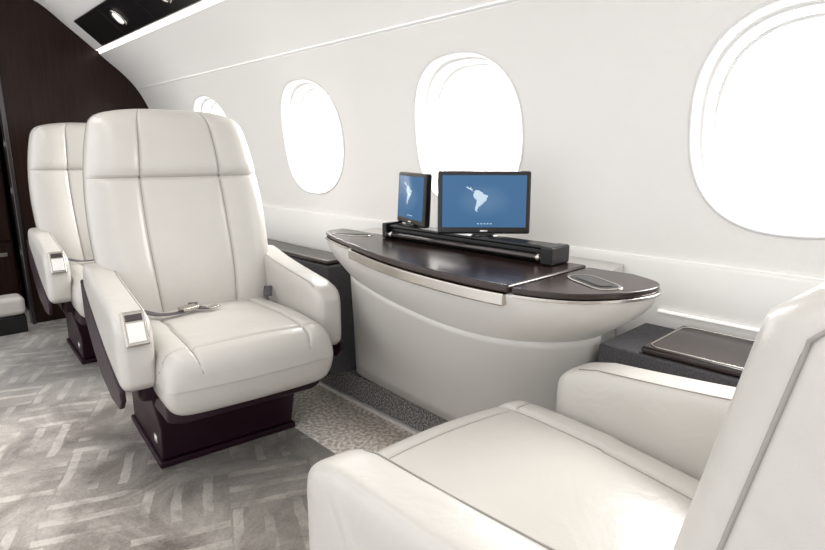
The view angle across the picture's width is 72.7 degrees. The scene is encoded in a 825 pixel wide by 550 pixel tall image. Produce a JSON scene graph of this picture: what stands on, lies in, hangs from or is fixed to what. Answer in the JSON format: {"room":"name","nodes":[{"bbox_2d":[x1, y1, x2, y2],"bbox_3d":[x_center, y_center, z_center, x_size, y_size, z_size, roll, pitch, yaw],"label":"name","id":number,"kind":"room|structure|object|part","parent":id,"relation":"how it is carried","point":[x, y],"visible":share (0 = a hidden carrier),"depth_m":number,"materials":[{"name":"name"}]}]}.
{"room":"aircraft cabin","nodes":[
{"label":"aircraft cabin","id":0,"kind":"room"},
{"bbox_2d":[0,124,28,309],"bbox_3d":[-2.696,-0.750,3.678,0.040,1.900,1.240,-11,17,-42],"label":"wall","id":1,"kind":"structure","parent":0,"point":[2,151],"depth_m":3.60,"materials":[{"name":"brown wood"}]},
{"bbox_2d":[0,79,36,323],"bbox_3d":[-2.283,-0.635,3.174,0.020,1.890,0.080,-11,17,-42],"label":"trim","id":2,"kind":"structure","parent":1,"relation":"attached to","point":[4,128],"depth_m":3.21,"materials":[{"name":"grey metal"}]},
{"bbox_2d":[0,0,148,322],"bbox_3d":[-1.958,-0.737,3.474,0.884,1.960,0.049,-11,17,-42],"label":"wall","id":3,"kind":"structure","parent":0,"point":[49,74],"depth_m":3.22,"materials":[{"name":"brown wood"}]},
{"bbox_2d":[35,0,203,49],"bbox_3d":[-0.759,-0.982,0.883,1.770,0.336,5.200,-11,17,-42],"label":"ceiling","id":4,"kind":"structure","parent":0,"point":[66,11],"depth_m":3.06,"materials":[{"name":"white"}]},
{"bbox_2d":[74,0,199,45],"bbox_3d":[-0.960,-1.163,2.255,0.140,0.120,2.480,-11,17,-42],"label":"panel","id":5,"kind":"object","parent":4,"relation":"attached to","point":[108,21],"visible":1,"depth_m":2.71,"materials":[{"name":"black plastic"}]},
{"bbox_2d":[109,10,126,25],"bbox_3d":[-1.440,-1.260,2.741,0.072,0.063,0.090,-11,17,-42],"label":"light","id":6,"kind":"object","parent":5,"relation":"attached to","point":[117,15],"depth_m":2.73,"materials":[{"name":"white"}]},
{"bbox_2d":[0,308,335,549],"bbox_3d":[-1.413,0.705,1.533,2.200,0.030,6.500,-11,17,-42],"label":"floor","id":7,"kind":"structure","parent":0,"point":[77,472],"depth_m":1.77,"materials":[{"name":"carpet"}]},
{"bbox_2d":[0,159,20,294],"bbox_3d":[-2.832,-0.671,3.432,0.450,1.850,0.528,-11,17,-42],"label":"tall cabinet","id":8,"kind":"object","parent":7,"relation":"on","point":[9,278],"visible":0.8,"depth_m":3.49,"materials":[{"name":"brown wood"}]},
{"bbox_3d":[-2.660,-0.370,3.319,0.420,0.370,0.018,-11,17,-42],"label":"door","id":9,"kind":"part","parent":8,"relation":"part of","materials":[{"name":"brown wood"}]},
{"bbox_3d":[-2.660,0.021,3.404,0.420,0.390,0.018,-11,17,-42],"label":"door","id":10,"kind":"part","parent":8,"relation":"part of","materials":[{"name":"brown wood"}]},
{"bbox_2d":[0,293,27,335],"bbox_3d":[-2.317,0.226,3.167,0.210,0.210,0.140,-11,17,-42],"label":"seat","id":11,"kind":"object","parent":7,"relation":"on","point":[13,320],"visible":1,"depth_m":3.15,"materials":[{"name":"white leather"}]},
{"bbox_3d":[-2.317,0.176,3.156,0.210,0.108,0.140,-11,17,-42],"label":"locker lid","id":12,"kind":"part","parent":11,"relation":"part of","materials":[{"name":"beige leather"}]},
{"bbox_2d":[27,123,97,363],"bbox_3d":[-1.466,-0.171,2.773,0.692,1.154,0.818,-10,16,-38],"label":"chair","id":13,"kind":"object","parent":7,"relation":"on","point":[59,247],"visible":0.43,"depth_m":2.72,"materials":[{"name":"white leather"}]},
{"bbox_3d":[-1.680,-0.055,2.592,0.096,0.280,0.555,-10,16,-38],"label":"armrest","id":14,"kind":"part","parent":13,"relation":"part of","materials":[{"name":"beige leather"}]},
{"bbox_3d":[-1.510,-0.053,2.381,0.060,0.096,0.014,-10,-10,-38],"label":"control plate","id":15,"kind":"part","parent":13,"relation":"part of","materials":[{"name":"metal"}]},
{"bbox_3d":[-1.627,-0.394,2.926,0.603,0.784,0.309,-10,16,-38],"label":"backrest","id":16,"kind":"part","parent":13,"relation":"part of","materials":[{"name":"beige leather"}]},
{"bbox_3d":[-1.441,0.116,2.804,0.500,0.070,0.575,-10,16,-38],"label":"seat frame","id":17,"kind":"part","parent":13,"relation":"part of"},
{"bbox_2d":[69,261,93,316],"bbox_3d":[-1.389,0.032,2.722,0.512,0.199,0.577,-10,16,-38],"label":"seat cushion","id":18,"kind":"object","parent":13,"relation":"on","point":[76,308],"depth_m":2.43,"materials":[{"name":"beige leather"}]},
{"bbox_2d":[80,109,343,468],"bbox_3d":[-0.677,0.025,1.875,0.692,1.154,0.818,-9,15,-36],"label":"chair","id":19,"kind":"object","parent":7,"relation":"on","point":[212,330],"visible":1,"depth_m":1.86,"materials":[{"name":"white leather"}]},
{"bbox_3d":[-0.898,0.139,1.702,0.096,0.280,0.555,-9,15,-36],"label":"armrest","id":20,"kind":"part","parent":19,"relation":"part of","materials":[{"name":"beige leather"}]},
{"bbox_3d":[-0.736,0.143,1.485,0.060,0.096,0.014,-9,-11,-36],"label":"control plate","id":21,"kind":"part","parent":19,"relation":"part of","materials":[{"name":"metal"}]},
{"bbox_3d":[-0.832,-0.199,2.033,0.603,0.784,0.309,-9,15,-36],"label":"backrest","id":22,"kind":"part","parent":19,"relation":"part of","materials":[{"name":"beige leather"}]},
{"bbox_3d":[-0.653,0.312,1.905,0.500,0.070,0.575,-9,15,-36],"label":"seat frame","id":23,"kind":"part","parent":19,"relation":"part of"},
{"bbox_2d":[147,297,332,415],"bbox_3d":[-0.604,0.228,1.821,0.512,0.199,0.577,-9,15,-36],"label":"seat cushion","id":24,"kind":"object","parent":19,"relation":"on","point":[217,353],"depth_m":1.63,"materials":[{"name":"beige leather"}]},
{"bbox_3d":[-0.432,0.063,2.049,0.096,0.280,0.555,-9,15,-36],"label":"armrest","id":25,"kind":"part","parent":19,"relation":"part of","materials":[{"name":"beige leather"}]},
{"bbox_2d":[292,384,413,453],"bbox_3d":[-0.058,0.623,1.911,0.300,0.030,5.200,-11,17,-42],"label":"carpet border","id":26,"kind":"object","parent":7,"relation":"on","point":[338,424],"depth_m":2.11,"materials":[{"name":"grey carpet"}]},
{"bbox_2d":[307,283,824,549],"bbox_3d":[0.364,0.283,0.689,0.692,1.154,1.096,-9,15,-36],"label":"chair","id":27,"kind":"object","parent":7,"relation":"on","point":[628,457],"visible":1,"depth_m":0.78,"materials":[{"name":"white leather"}]},
{"bbox_3d":[0.035,0.367,0.653,0.096,0.280,0.555,-9,15,-36],"label":"armrest","id":28,"kind":"part","parent":27,"relation":"part of","materials":[{"name":"beige leather"}]},
{"bbox_2d":[377,400,698,549],"bbox_3d":[0.207,0.422,0.930,0.512,0.199,0.577,-9,15,-36],"label":"seat cushion","id":29,"kind":"object","parent":27,"relation":"on","point":[575,476],"depth_m":0.93,"materials":[{"name":"beige leather"}]},
{"bbox_3d":[0.501,0.292,1.001,0.096,0.280,0.555,-9,15,-36],"label":"armrest","id":30,"kind":"part","parent":27,"relation":"part of","materials":[{"name":"beige leather"}]},
{"bbox_3d":[0.538,0.150,0.428,0.550,0.784,0.525,-9,15,-36],"label":"backrest","id":31,"kind":"part","parent":27,"relation":"part of","materials":[{"name":"beige leather"}]},
{"bbox_2d":[320,368,448,431],"bbox_3d":[0.082,0.522,2.024,0.083,0.118,5.200,-11,17,-42],"label":"baseboard","id":32,"kind":"structure","parent":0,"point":[349,382],"depth_m":2.17,"materials":[{"name":"carpet"}]},
{"bbox_2d":[318,381,419,434],"bbox_3d":[0.046,0.580,2.002,0.014,0.014,5.200,-11,17,-42],"label":"trim","id":33,"kind":"structure","parent":32,"relation":"attached to","point":[351,399],"depth_m":2.21,"materials":[{"name":"silver metal"}]},
{"bbox_2d":[138,0,824,279],"bbox_3d":[0.088,-0.462,1.816,0.118,0.646,5.200,-11,17,-42],"label":"wall","id":34,"kind":"structure","parent":0,"point":[604,88],"depth_m":1.52,"materials":[{"name":"white plastic"}]},
{"bbox_2d":[193,95,226,116],"bbox_3d":[-1.078,-0.743,3.119,0.170,0.482,0.461,-11,17,-42],"label":"window","id":35,"kind":"structure","parent":34,"relation":"in","point":[202,103],"depth_m":3.13,"materials":[{"name":"white plastic"}]},
{"bbox_2d":[100,0,504,88],"bbox_3d":[-0.029,-0.852,1.617,0.198,0.189,5.200,-11,17,-42],"label":"panel","id":36,"kind":"object","parent":34,"relation":"attached to","point":[225,33],"visible":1,"depth_m":2.26,"materials":[{"name":"white plastic"}]},
{"bbox_2d":[97,0,222,53],"bbox_3d":[-0.108,-0.938,1.522,0.020,0.020,5.200,-11,17,-42],"label":"light strip","id":37,"kind":"object","parent":36,"relation":"attached to","point":[204,4],"visible":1,"depth_m":2.63,"materials":[{"name":"white"}]},
{"bbox_2d":[280,78,344,193],"bbox_3d":[-0.422,-0.595,2.441,0.170,0.482,0.461,-11,17,-42],"label":"window","id":38,"kind":"structure","parent":34,"relation":"in","point":[294,94],"depth_m":2.57,"materials":[{"name":"white plastic"}]},
{"bbox_2d":[137,0,521,89],"bbox_3d":[0.044,-0.772,1.706,0.012,0.010,5.200,-11,17,-42],"label":"trim","id":39,"kind":"structure","parent":34,"relation":"attached to","point":[505,1],"depth_m":1.92,"materials":[{"name":"white plastic"}]},
{"bbox_2d":[414,50,523,197],"bbox_3d":[0.183,-0.459,1.817,0.170,0.482,0.461,-11,17,-42],"label":"window","id":40,"kind":"structure","parent":34,"relation":"in","point":[432,82],"depth_m":1.92,"materials":[{"name":"white plastic"}]},
{"bbox_2d":[262,205,824,339],"bbox_3d":[0.119,0.210,1.992,0.021,0.742,5.200,-11,17,-42],"label":"panel","id":41,"kind":"object","parent":34,"relation":"attached to","point":[744,297],"depth_m":1.36,"materials":[{"name":"white plastic"}]},
{"bbox_2d":[267,238,355,375],"bbox_3d":[-0.988,0.005,3.006,0.159,0.471,2.095,-11,17,-42],"label":"ledge","id":42,"kind":"object","parent":41,"relation":"attached to","point":[325,264],"visible":0.12,"depth_m":2.27,"materials":[{"name":"grey fabric"}]},
{"bbox_2d":[267,238,339,265],"bbox_3d":[-0.581,-0.122,2.531,0.142,0.020,0.870,-11,17,-42],"label":"wood tray","id":43,"kind":"object","parent":42,"relation":"on","point":[306,256],"depth_m":2.34,"materials":[{"name":"wood"}]},
{"bbox_2d":[325,221,661,420],"bbox_3d":[0.063,0.195,1.658,0.497,0.663,1.293,-11,17,-42],"label":"console table","id":44,"kind":"object","parent":41,"relation":"attached to","point":[455,326],"visible":0.94,"depth_m":1.38,"materials":[{"name":"grey paint"}]},
{"bbox_3d":[-0.251,-0.109,1.827,0.029,0.006,0.303,-5,13,-21],"label":"metal edge trim","id":45,"kind":"part","parent":44,"relation":"part of","materials":[{"name":"silver metal"}]},
{"bbox_3d":[-0.199,-0.138,1.876,0.140,0.003,0.068,5,13,21],"label":"control panel","id":46,"kind":"part","parent":44,"relation":"part of","materials":[{"name":"metal"}]},
{"bbox_2d":[339,232,367,234],"bbox_3d":[-0.199,-0.140,1.876,0.100,0.001,0.036,5,13,21],"label":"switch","id":47,"kind":"object","parent":44,"relation":"attached to","point":[340,233],"depth_m":1.86,"materials":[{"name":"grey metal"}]},
{"bbox_2d":[397,172,431,227],"bbox_3d":[0.005,-0.228,1.692,0.034,0.159,0.205,-5,13,-23],"label":"monitor","id":48,"kind":"object","parent":44,"relation":"on","point":[415,189],"visible":1,"depth_m":1.65,"materials":[{"name":"black plastic"}]},
{"bbox_3d":[-0.007,-0.005,1.399,0.063,0.027,0.656,-8,15,-34],"label":"metal edge trim","id":49,"kind":"part","parent":44,"relation":"part of","materials":[{"name":"silver metal"}]},
{"bbox_3d":[0.116,-0.084,1.541,0.016,0.016,0.565,-11,17,-42],"label":"rail rod","id":50,"kind":"part","parent":44,"relation":"part of","materials":[{"name":"grey metal"}]},
{"bbox_3d":[0.141,-0.093,1.570,0.050,0.035,0.585,-11,17,-42],"label":"equipment rail","id":51,"kind":"part","parent":44,"relation":"part of","materials":[{"name":"black plastic"}]},
{"bbox_3d":[0.143,-0.113,1.562,0.062,0.008,0.565,-11,17,-42],"label":"rail","id":52,"kind":"part","parent":44,"relation":"part of","materials":[{"name":"black plastic"}]},
{"bbox_2d":[437,171,530,234],"bbox_3d":[0.191,-0.192,1.497,0.246,0.170,0.034,0,12,1],"label":"monitor","id":53,"kind":"object","parent":44,"relation":"on","point":[469,202],"visible":1,"depth_m":1.48,"materials":[{"name":"black plastic"}]},
{"bbox_3d":[0.376,0.040,1.142,0.333,0.006,0.132,-5,13,-23],"label":"metal edge trim","id":54,"kind":"part","parent":44,"relation":"part of","materials":[{"name":"silver metal"}]},
{"bbox_2d":[576,275,612,286],"bbox_3d":[0.381,0.012,1.177,0.036,0.001,0.100,-3,13,-15],"label":"cup holder","id":55,"kind":"object","parent":44,"relation":"attached to","point":[581,280],"depth_m":1.17,"materials":[{"name":"grey metal"}]},
{"bbox_3d":[0.381,0.015,1.177,0.068,0.003,0.140,-3,13,-15],"label":"control panel","id":56,"kind":"part","parent":44,"relation":"part of","materials":[{"name":"metal"}]},
{"bbox_2d":[598,323,754,386],"bbox_3d":[0.953,0.451,0.943,0.239,0.478,1.290,-11,17,-42],"label":"ledge","id":57,"kind":"object","parent":41,"relation":"attached to","point":[683,351],"visible":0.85,"depth_m":1.20,"materials":[{"name":"grey fabric"}]},
{"bbox_2d":[642,326,754,377],"bbox_3d":[0.931,0.224,0.911,0.222,0.020,1.045,-11,17,-42],"label":"wood tray","id":58,"kind":"object","parent":57,"relation":"on","point":[703,353],"depth_m":1.18,"materials":[{"name":"wood"}]},
{"bbox_2d":[658,309,759,331],"bbox_3d":[1.048,0.186,0.956,0.007,0.006,1.260,-11,17,-42],"label":"light strip","id":59,"kind":"object","parent":41,"relation":"attached to","point":[659,310],"visible":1,"depth_m":1.31,"materials":[{"name":"white plastic"}]},
{"bbox_2d":[688,0,824,239],"bbox_3d":[0.818,-0.316,1.160,0.170,0.482,0.461,-11,17,-42],"label":"window","id":60,"kind":"structure","parent":34,"relation":"in","point":[714,73],"depth_m":1.27,"materials":[{"name":"white plastic"}]}
]}

